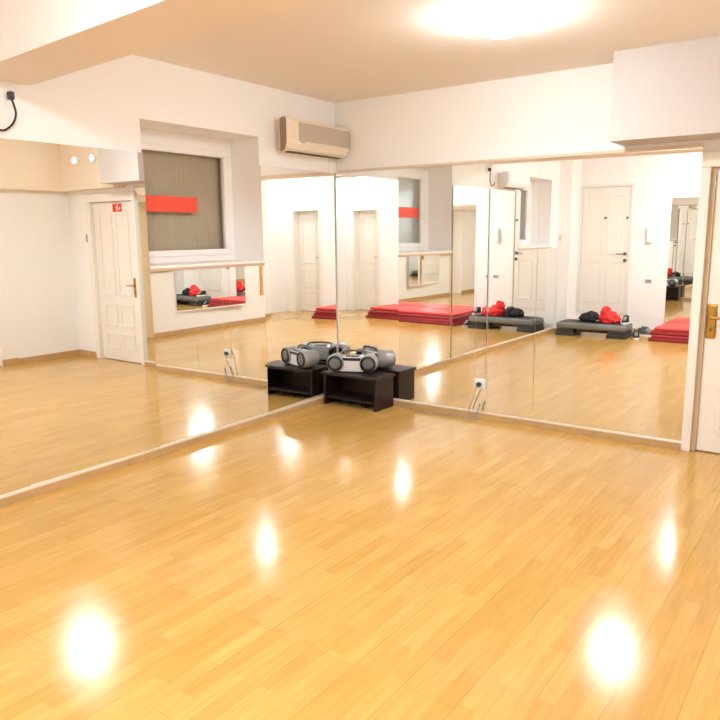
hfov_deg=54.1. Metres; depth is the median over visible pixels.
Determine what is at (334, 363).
speaker grille
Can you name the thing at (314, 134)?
grille
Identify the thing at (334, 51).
ceiling
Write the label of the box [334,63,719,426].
wall
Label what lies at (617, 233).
wall mirror
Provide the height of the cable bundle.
0.027 m
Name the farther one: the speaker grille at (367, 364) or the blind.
the speaker grille at (367, 364)
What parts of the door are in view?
handle plate, lever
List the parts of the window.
sash, sill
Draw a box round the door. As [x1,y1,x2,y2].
[681,151,719,452]
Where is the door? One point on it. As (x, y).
(701, 413)
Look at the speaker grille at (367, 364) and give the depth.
6.14 m
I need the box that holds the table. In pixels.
[321,370,394,411]
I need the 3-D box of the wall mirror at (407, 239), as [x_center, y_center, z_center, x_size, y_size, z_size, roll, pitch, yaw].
[0.363,-0.621,6.041,1.403,1.975,0.004,7,12,35]
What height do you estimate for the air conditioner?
0.266 m
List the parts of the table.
panel, panel, panel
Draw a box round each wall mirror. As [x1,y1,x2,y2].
[0,138,160,485]
[0,165,31,495]
[150,265,268,445]
[260,165,336,412]
[335,163,478,410]
[474,162,491,411]
[486,159,540,418]
[532,147,702,441]
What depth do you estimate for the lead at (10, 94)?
3.80 m
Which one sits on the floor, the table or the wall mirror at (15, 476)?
the table
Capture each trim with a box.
[0,396,323,506]
[338,143,704,172]
[393,399,681,450]
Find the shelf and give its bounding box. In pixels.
[326,390,373,404]
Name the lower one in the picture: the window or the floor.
the floor
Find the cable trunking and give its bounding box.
[328,158,330,171]
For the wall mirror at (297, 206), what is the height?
1.975 m
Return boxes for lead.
[0,91,16,131]
[397,382,481,418]
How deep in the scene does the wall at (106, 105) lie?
4.77 m
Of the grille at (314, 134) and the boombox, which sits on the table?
the boombox
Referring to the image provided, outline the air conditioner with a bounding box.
[277,116,349,158]
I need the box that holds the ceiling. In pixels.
[132,0,719,102]
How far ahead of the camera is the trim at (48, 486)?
4.76 m
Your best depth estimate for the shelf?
6.30 m
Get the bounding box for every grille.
[299,122,349,147]
[329,358,340,368]
[362,359,373,369]
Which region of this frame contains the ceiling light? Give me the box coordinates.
[472,7,531,38]
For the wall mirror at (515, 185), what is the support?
attached to the wall at (564, 111)
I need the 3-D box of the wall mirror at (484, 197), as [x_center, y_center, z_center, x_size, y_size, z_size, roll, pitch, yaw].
[0.977,-0.549,5.607,0.103,1.975,0.004,7,12,35]
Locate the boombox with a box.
[326,349,378,372]
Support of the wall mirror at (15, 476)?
attached to the wall at (106, 105)
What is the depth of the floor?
3.08 m
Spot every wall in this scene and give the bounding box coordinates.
[0,55,335,484]
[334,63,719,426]
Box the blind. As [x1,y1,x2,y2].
[141,150,222,250]
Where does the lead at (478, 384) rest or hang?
on the floor
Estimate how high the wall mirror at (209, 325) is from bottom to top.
1.207 m
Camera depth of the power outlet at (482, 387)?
5.72 m
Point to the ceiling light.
(504, 22)
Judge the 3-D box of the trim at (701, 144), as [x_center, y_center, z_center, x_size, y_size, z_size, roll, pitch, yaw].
[1.017,-1.526,5.390,2.965,0.020,0.018,7,12,35]
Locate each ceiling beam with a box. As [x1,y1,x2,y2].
[0,0,308,85]
[609,35,719,145]
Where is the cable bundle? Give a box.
[337,400,367,407]
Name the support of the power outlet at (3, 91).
attached to the wall at (106, 105)
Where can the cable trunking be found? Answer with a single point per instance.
(329, 165)
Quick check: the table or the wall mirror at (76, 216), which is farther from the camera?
the table
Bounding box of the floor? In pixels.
[0,399,719,719]
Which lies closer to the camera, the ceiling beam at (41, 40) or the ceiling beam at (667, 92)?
the ceiling beam at (41, 40)
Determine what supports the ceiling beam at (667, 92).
attached to the ceiling
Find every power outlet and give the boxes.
[0,88,15,105]
[475,378,484,389]
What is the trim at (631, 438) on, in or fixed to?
attached to the wall at (564, 111)
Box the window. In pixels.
[140,127,264,271]

